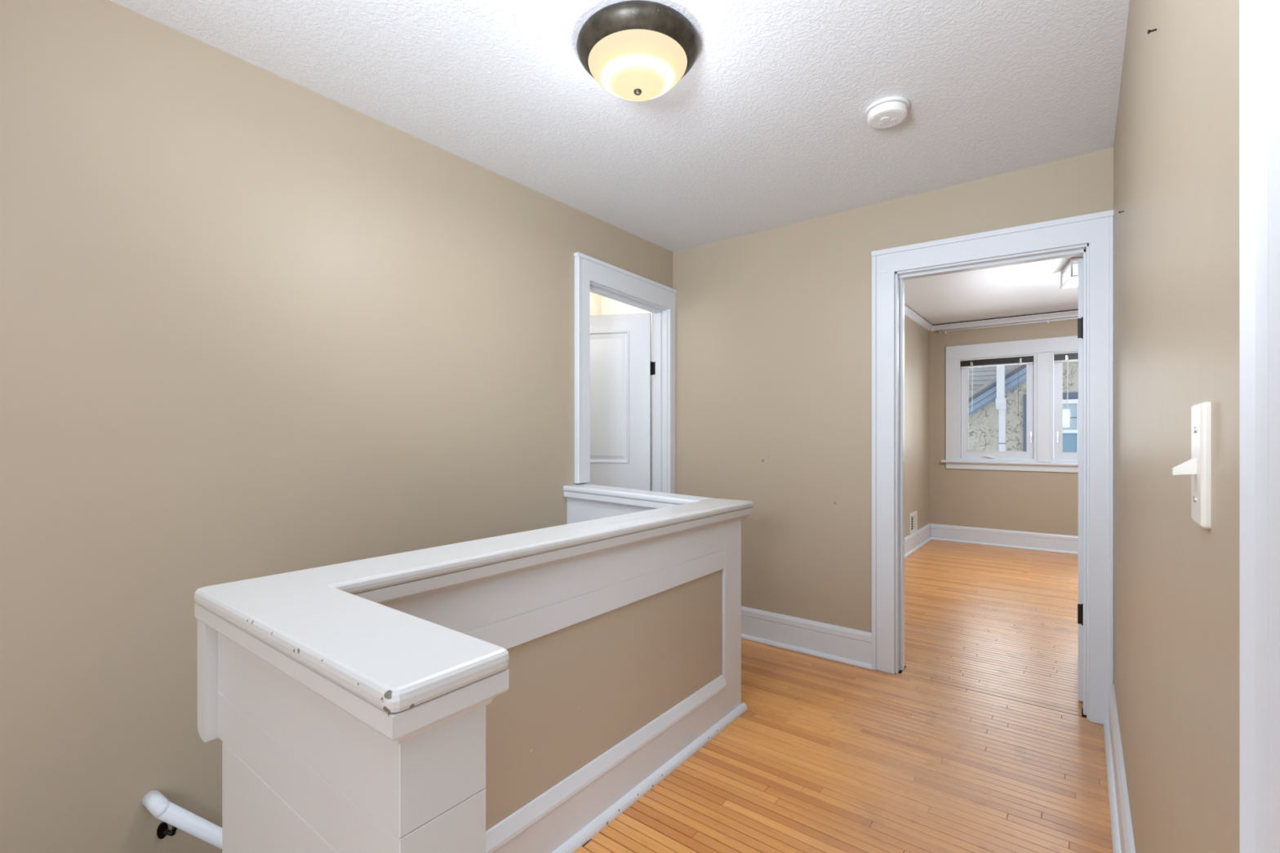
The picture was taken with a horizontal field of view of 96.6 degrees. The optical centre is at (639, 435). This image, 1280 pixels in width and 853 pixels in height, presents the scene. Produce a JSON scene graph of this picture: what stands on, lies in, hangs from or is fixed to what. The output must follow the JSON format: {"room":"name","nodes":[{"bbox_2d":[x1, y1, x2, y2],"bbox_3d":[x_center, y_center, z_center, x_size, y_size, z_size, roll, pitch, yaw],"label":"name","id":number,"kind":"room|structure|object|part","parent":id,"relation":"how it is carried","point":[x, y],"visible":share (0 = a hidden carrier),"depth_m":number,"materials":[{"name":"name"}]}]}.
{"room":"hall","nodes":[
{"label":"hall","id":0,"kind":"room"},
{"bbox_2d":[0,0,672,852],"bbox_3d":[-1.729,1.205,1.383,0.120,4.850,6.470,0,0,38],"label":"wall","id":1,"kind":"structure","parent":0,"point":[255,322],"depth_m":1.75,"materials":[{"name":"beige paint"}]},
{"bbox_2d":[142,789,222,848],"bbox_3d":[-0.871,2.041,2.322,0.096,2.006,1.761,0,0,38],"label":"stair handrail","id":2,"kind":"object","parent":1,"relation":"attached to","point":[154,801],"visible":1,"depth_m":1.66,"materials":[{"name":"white paint"}]},
{"bbox_3d":[-0.845,2.051,2.313,0.043,1.985,1.744,0,0,38],"label":"rail","id":3,"kind":"part","parent":2,"relation":"part of","materials":[{"name":"white paint"}]},
{"bbox_2d":[573,252,676,493],"bbox_3d":[-0.359,0.126,3.656,0.802,2.208,0.935,0,0,38],"label":"door","id":4,"kind":"structure","parent":1,"relation":"in","point":[614,367],"depth_m":3.81,"materials":[{"name":"white paint"}]},
{"bbox_3d":[-0.312,-0.297,3.097,0.022,1.111,0.099,0,0,38],"label":"casing","id":5,"kind":"part","parent":4,"relation":"part of","materials":[{"name":"white paint"}]},
{"bbox_3d":[-0.275,-0.259,3.881,0.418,0.898,0.014,0,0,13],"label":"panel","id":6,"kind":"part","parent":4,"relation":"part of","materials":[{"name":"white paint"}]},
{"bbox_3d":[-0.057,-0.901,3.425,0.022,0.147,0.930,0,0,38],"label":"head casing","id":7,"kind":"part","parent":4,"relation":"part of","materials":[{"name":"white paint"}]},
{"bbox_3d":[0.208,0.200,3.768,0.022,2.060,0.063,0,0,38],"label":"casing","id":8,"kind":"part","parent":4,"relation":"part of","materials":[{"name":"white paint"}]},
{"bbox_2d":[111,0,1129,252],"bbox_3d":[-0.282,-1.260,0.104,3.974,0.080,6.459,0,0,38],"label":"ceiling","id":9,"kind":"structure","parent":0,"point":[767,127],"depth_m":2.03,"materials":[{"name":"white paint"}]},
{"bbox_2d":[576,0,698,101],"bbox_3d":[-0.007,-1.141,1.779,0.379,0.157,0.379,0,0,38],"label":"dome light","id":10,"kind":"object","parent":9,"relation":"attached to","point":[635,50],"visible":1,"depth_m":1.68,"materials":[{"name":"white glass"}]},
{"bbox_3d":[-0.007,-1.117,1.779,0.310,0.086,0.310,0,0,38],"label":"lamp shade","id":11,"kind":"part","parent":10,"relation":"part of","materials":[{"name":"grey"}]},
{"bbox_2d":[865,96,909,128],"bbox_3d":[0.921,-1.196,2.126,0.153,0.048,0.153,0,0,38],"label":"smoke detector","id":12,"kind":"object","parent":9,"relation":"attached to","point":[887,112],"visible":1,"depth_m":2.09,"materials":[{"name":"white plastic"}]},
{"bbox_2d":[879,118,897,126],"bbox_3d":[0.932,-1.174,2.141,0.059,0.002,0.024,0,0,38],"label":"grille","id":13,"kind":"object","parent":12,"relation":"attached to","point":[889,122],"depth_m":2.14,"materials":[{"name":"white plastic"}]},
{"bbox_2d":[590,292,652,491],"bbox_3d":[-0.606,0.005,3.663,0.896,2.450,2.050,0,0,38],"label":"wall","id":14,"kind":"structure","parent":0,"point":[599,304],"depth_m":4.52,"materials":[{"name":"beige paint"}]},
{"bbox_2d":[573,539,1112,852],"bbox_3d":[1.122,1.280,1.819,3.854,0.100,10.890,0,0,38],"label":"floor","id":15,"kind":"structure","parent":0,"point":[984,741],"depth_m":2.26,"materials":[{"name":"brown wood"}]},
{"bbox_2d":[194,484,753,852],"bbox_3d":[-0.291,0.747,1.893,1.009,0.966,2.302,0,0,21],"label":"wall","id":16,"kind":"structure","parent":15,"relation":"on","point":[520,692],"depth_m":1.39,"materials":[{"name":"white paint"}]},
{"bbox_3d":[0.037,0.346,1.664,0.728,0.046,1.988,0,0,38],"label":"cap moulding","id":17,"kind":"part","parent":16,"relation":"part of","materials":[{"name":"white paint"}]},
{"bbox_3d":[-0.155,0.805,1.798,0.008,0.550,1.666,0,0,38],"label":"inset panel","id":18,"kind":"part","parent":16,"relation":"part of","materials":[{"name":"beige paint"}]},
{"bbox_3d":[-0.149,1.153,1.786,0.014,0.154,1.654,0,0,38],"label":"board","id":19,"kind":"part","parent":16,"relation":"part of","materials":[{"name":"white paint"}]},
{"bbox_3d":[-0.023,0.331,2.837,0.805,0.075,0.161,0,0,35],"label":"cap moulding","id":20,"kind":"part","parent":16,"relation":"part of","materials":[{"name":"white paint"}]},
{"bbox_3d":[-0.085,1.215,1.840,0.022,0.030,1.818,0,0,38],"label":"shoe moulding","id":21,"kind":"part","parent":16,"relation":"part of","materials":[{"name":"white paint"}]},
{"bbox_3d":[0.397,1.208,2.492,0.014,0.045,0.130,0,0,38],"label":"board","id":22,"kind":"part","parent":16,"relation":"part of","materials":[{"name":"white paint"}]},
{"bbox_2d":[672,147,1113,632],"bbox_3d":[1.735,-0.045,2.709,3.974,2.550,0.131,0,0,38],"label":"wall","id":23,"kind":"structure","parent":0,"point":[773,326],"depth_m":3.24,"materials":[{"name":"beige paint"}]},
{"bbox_2d":[741,606,872,670],"bbox_3d":[0.717,1.137,3.393,1.286,0.185,0.034,0,0,38],"label":"baseboard","id":24,"kind":"structure","parent":23,"relation":"attached to","point":[841,644],"depth_m":3.21,"materials":[{"name":"white paint"}]},
{"bbox_3d":[0.712,1.218,3.387,1.286,0.024,0.018,0,0,38],"label":"shoe moulding","id":25,"kind":"part","parent":24,"relation":"part of","materials":[{"name":"white paint"}]},
{"bbox_2d":[871,209,1113,724],"bbox_3d":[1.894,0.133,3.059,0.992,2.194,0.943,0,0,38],"label":"door frame","id":26,"kind":"structure","parent":23,"relation":"in","point":[1091,236],"depth_m":2.61,"materials":[{"name":"white paint"}]},
{"bbox_3d":[1.272,0.193,2.971,0.104,2.074,0.022,0,0,38],"label":"casing","id":27,"kind":"part","parent":26,"relation":"part of","materials":[{"name":"white paint"}]},
{"bbox_3d":[1.614,-0.894,2.706,0.970,0.132,0.022,0,0,38],"label":"head casing","id":28,"kind":"part","parent":26,"relation":"part of","materials":[{"name":"white paint"}]},
{"bbox_3d":[1.966,0.200,2.434,0.080,2.060,0.022,0,0,38],"label":"casing","id":29,"kind":"part","parent":26,"relation":"part of","materials":[{"name":"white paint"}]},
{"bbox_2d":[904,315,928,537],"bbox_3d":[2.147,-0.035,5.192,0.100,2.530,4.300,0,0,38],"label":"wall","id":30,"kind":"structure","parent":0,"point":[916,336],"depth_m":6.24,"materials":[{"name":"beige paint"}]},
{"bbox_2d":[909,511,917,534],"bbox_3d":[2.928,0.932,6.109,0.012,0.215,0.305,0,0,38],"label":"air vent","id":31,"kind":"object","parent":30,"relation":"in","point":[913,516],"visible":1,"depth_m":6.10,"materials":[{"name":"white plastic"}]},
{"bbox_2d":[904,523,931,558],"bbox_3d":[2.166,1.137,5.108,0.034,0.185,4.169,0,0,38],"label":"baseboard","id":32,"kind":"structure","parent":30,"relation":"attached to","point":[913,542],"depth_m":6.19,"materials":[{"name":"white paint"}]},
{"bbox_3d":[2.173,1.218,5.103,0.018,0.024,4.169,0,0,38],"label":"shoe moulding","id":33,"kind":"part","parent":32,"relation":"part of","materials":[{"name":"white paint"}]},
{"bbox_2d":[904,304,933,331],"bbox_3d":[2.175,-1.266,5.107,0.048,0.067,4.159,0,0,38],"label":"trim","id":34,"kind":"structure","parent":30,"relation":"attached to","point":[908,312],"depth_m":6.17,"materials":[{"name":"white paint"}]},
{"bbox_2d":[904,255,1083,324],"bbox_3d":[3.385,-1.340,4.234,3.232,0.080,4.300,0,0,38],"label":"ceiling","id":35,"kind":"structure","parent":0,"point":[1032,287],"depth_m":5.23,"materials":[{"name":"paint"}]},
{"bbox_2d":[1060,256,1083,288],"bbox_3d":[3.413,-1.230,4.263,0.382,0.140,0.382,0,0,27],"label":"square ceiling light","id":36,"kind":"object","parent":35,"relation":"attached to","point":[1070,269],"visible":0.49,"depth_m":4.30,"materials":[{"name":"silver metal"}]},
{"bbox_3d":[3.332,-1.219,4.511,0.012,0.118,0.012,0,0,27],"label":"frame post","id":37,"kind":"part","parent":36,"relation":"part of","materials":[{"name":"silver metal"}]},
{"bbox_3d":[3.248,-1.260,4.347,0.010,0.009,0.358,0,0,27],"label":"frame rail","id":38,"kind":"part","parent":36,"relation":"part of","materials":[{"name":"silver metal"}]},
{"bbox_3d":[3.248,-1.165,4.347,0.010,0.009,0.358,0,0,27],"label":"frame rail","id":39,"kind":"part","parent":36,"relation":"part of","materials":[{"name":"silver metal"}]},
{"bbox_3d":[3.497,-1.165,4.428,0.358,0.009,0.010,0,0,27],"label":"frame rail","id":40,"kind":"part","parent":36,"relation":"part of","materials":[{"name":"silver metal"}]},
{"bbox_3d":[3.164,-1.219,4.182,0.012,0.118,0.012,0,0,27],"label":"frame post","id":41,"kind":"part","parent":36,"relation":"part of","materials":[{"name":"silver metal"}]},
{"bbox_3d":[3.413,-1.289,4.263,0.378,0.022,0.378,0,0,27],"label":"ceiling plate","id":42,"kind":"part","parent":36,"relation":"part of","materials":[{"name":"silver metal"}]},
{"bbox_2d":[928,309,1078,536],"bbox_3d":[4.651,-0.035,5.867,3.032,2.530,0.168,0,0,38],"label":"wall","id":43,"kind":"structure","parent":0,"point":[1028,501],"depth_m":6.36,"materials":[{"name":"beige paint"}]},
{"bbox_2d":[960,354,1033,416],"bbox_3d":[3.960,-0.536,6.348,0.695,0.663,0.048,0,0,38],"label":"window blind","id":44,"kind":"object","parent":43,"relation":"attached to","point":[1022,359],"visible":1,"depth_m":6.33,"materials":[{"name":"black plastic"}]},
{"bbox_3d":[3.965,-0.861,6.354,0.695,0.014,0.034,0,0,38],"label":"head rail","id":45,"kind":"part","parent":44,"relation":"part of","materials":[{"name":"white plastic"}]},
{"bbox_3d":[3.965,-0.781,6.354,0.685,0.014,0.030,0,0,38],"label":"rail","id":46,"kind":"part","parent":44,"relation":"part of","materials":[{"name":"white plastic"}]},
{"bbox_3d":[4.114,-0.513,6.206,0.011,0.617,0.011,0,0,-30],"label":"lift cord","id":47,"kind":"part","parent":44,"relation":"part of","materials":[{"name":"white fabric"}]},
{"bbox_2d":[930,523,1078,554],"bbox_3d":[4.626,1.137,5.819,3.012,0.185,0.034,0,0,38],"label":"baseboard","id":48,"kind":"structure","parent":43,"relation":"attached to","point":[1064,544],"depth_m":6.28,"materials":[{"name":"white paint"}]},
{"bbox_3d":[4.621,1.218,5.812,3.012,0.024,0.018,0,0,38],"label":"shoe moulding","id":49,"kind":"part","parent":48,"relation":"part of","materials":[{"name":"white paint"}]},
{"bbox_2d":[938,316,1078,333],"bbox_3d":[4.618,-1.202,5.787,2.853,0.045,0.092,0,0,38],"label":"crown molding","id":50,"kind":"structure","parent":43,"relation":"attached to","point":[1074,317],"depth_m":6.20,"materials":[{"name":"white paint"}]},
{"bbox_2d":[941,335,1078,472],"bbox_3d":[4.663,-0.323,5.840,2.813,1.419,0.155,0,0,38],"label":"window","id":51,"kind":"structure","parent":43,"relation":"attached to","point":[1044,452],"depth_m":6.19,"materials":[{"name":"white paint"}]},
{"bbox_3d":[3.618,-0.291,6.607,0.137,1.182,0.022,0,0,38],"label":"casing","id":52,"kind":"part","parent":51,"relation":"part of","materials":[{"name":"white paint"}]},
{"bbox_3d":[3.993,-0.303,6.391,0.693,1.130,0.035,0,0,38],"label":"sash","id":53,"kind":"part","parent":51,"relation":"part of","materials":[{"name":"white paint"}]},
{"bbox_3d":[4.642,-0.957,5.813,2.729,0.150,0.024,0,0,38],"label":"head casing","id":54,"kind":"part","parent":51,"relation":"part of","materials":[{"name":"white paint"}]},
{"bbox_3d":[4.678,-0.303,5.860,0.693,1.130,0.035,0,0,38],"label":"sash","id":55,"kind":"part","parent":51,"relation":"part of","materials":[{"name":"white paint"}]},
{"bbox_2d":[1053,351,1078,409],"bbox_3d":[4.646,-0.536,5.817,0.695,0.663,0.048,0,0,38],"label":"window blind","id":56,"kind":"object","parent":43,"relation":"attached to","point":[1068,357],"visible":0.38,"depth_m":5.94,"materials":[{"name":"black plastic"}]},
{"bbox_3d":[4.650,-0.861,5.823,0.695,0.014,0.034,0,0,38],"label":"head rail","id":57,"kind":"part","parent":56,"relation":"part of","materials":[{"name":"white plastic"}]},
{"bbox_3d":[4.650,-0.781,5.823,0.685,0.014,0.030,0,0,38],"label":"rail","id":58,"kind":"part","parent":56,"relation":"part of","materials":[{"name":"white plastic"}]},
{"bbox_2d":[1113,0,1239,852],"bbox_3d":[0.113,0.005,-0.126,0.120,2.450,6.339,0,0,38],"label":"wall","id":59,"kind":"structure","parent":0,"point":[1176,146],"depth_m":0.81,"materials":[{"name":"beige paint"}]},
{"bbox_2d":[1103,684,1135,852],"bbox_3d":[1.192,1.137,1.393,0.034,0.185,2.571,0,0,38],"label":"baseboard","id":60,"kind":"structure","parent":59,"relation":"attached to","point":[1122,839],"depth_m":1.84,"materials":[{"name":"white paint"}]},
{"bbox_3d":[1.186,1.218,1.398,0.018,0.024,2.571,0,0,38],"label":"shoe moulding","id":61,"kind":"part","parent":60,"relation":"part of","materials":[{"name":"white paint"}]},
{"bbox_2d":[1147,28,1156,34],"bbox_3d":[0.920,-0.726,1.024,0.013,0.007,0.007,0,0,19],"label":"nail","id":62,"kind":"object","parent":59,"relation":"attached to","point":[1154,29],"visible":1,"depth_m":1.02,"materials":[{"name":"black metal"}]},
{"bbox_2d":[1172,401,1210,528],"bbox_3d":[0.604,0.032,0.628,0.026,0.133,0.070,0,0,38],"label":"light switch","id":63,"kind":"object","parent":59,"relation":"attached to","point":[1199,464],"visible":1,"depth_m":0.60,"materials":[{"name":"white plastic"}]},
{"bbox_3d":[0.612,0.032,0.623,0.008,0.133,0.070,0,0,38],"label":"plate","id":64,"kind":"part","parent":63,"relation":"part of","materials":[{"name":"white plastic"}]},
{"bbox_2d":[1240,0,1279,852],"bbox_3d":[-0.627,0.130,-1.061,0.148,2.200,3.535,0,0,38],"label":"door","id":65,"kind":"structure","parent":59,"relation":"in","point":[1260,20],"depth_m":0.35,"materials":[{"name":"white paint"}]},
{"label":"outside","id":66,"kind":"structure","parent":0,"visible":0},
{"bbox_2d":[968,360,1078,452],"bbox_3d":[5.659,0.232,9.592,9.200,7.997,1.636,0,0,38],"label":"house","id":67,"kind":"structure","parent":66,"point":[994,424],"depth_m":8.87,"materials":[{"name":"paint"}]},
{"bbox_3d":[5.939,1.800,8.788,0.052,4.860,0.050,0,0,38],"label":"blue corner trim","id":68,"kind":"part","parent":67,"relation":"part of","materials":[{"name":"blue paint"}]},
{"bbox_3d":[6.356,0.117,8.475,0.220,0.297,0.008,0,0,38],"label":"pane","id":69,"kind":"part","parent":67,"relation":"part of","materials":[{"name":"blue glass"}]},
{"bbox_2d":[1062,403,1077,430],"bbox_3d":[6.367,-0.276,8.465,0.190,0.388,0.006,0,0,38],"label":"window","id":70,"kind":"structure","parent":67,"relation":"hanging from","point":[1069,415],"depth_m":8.45,"materials":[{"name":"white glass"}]}
]}

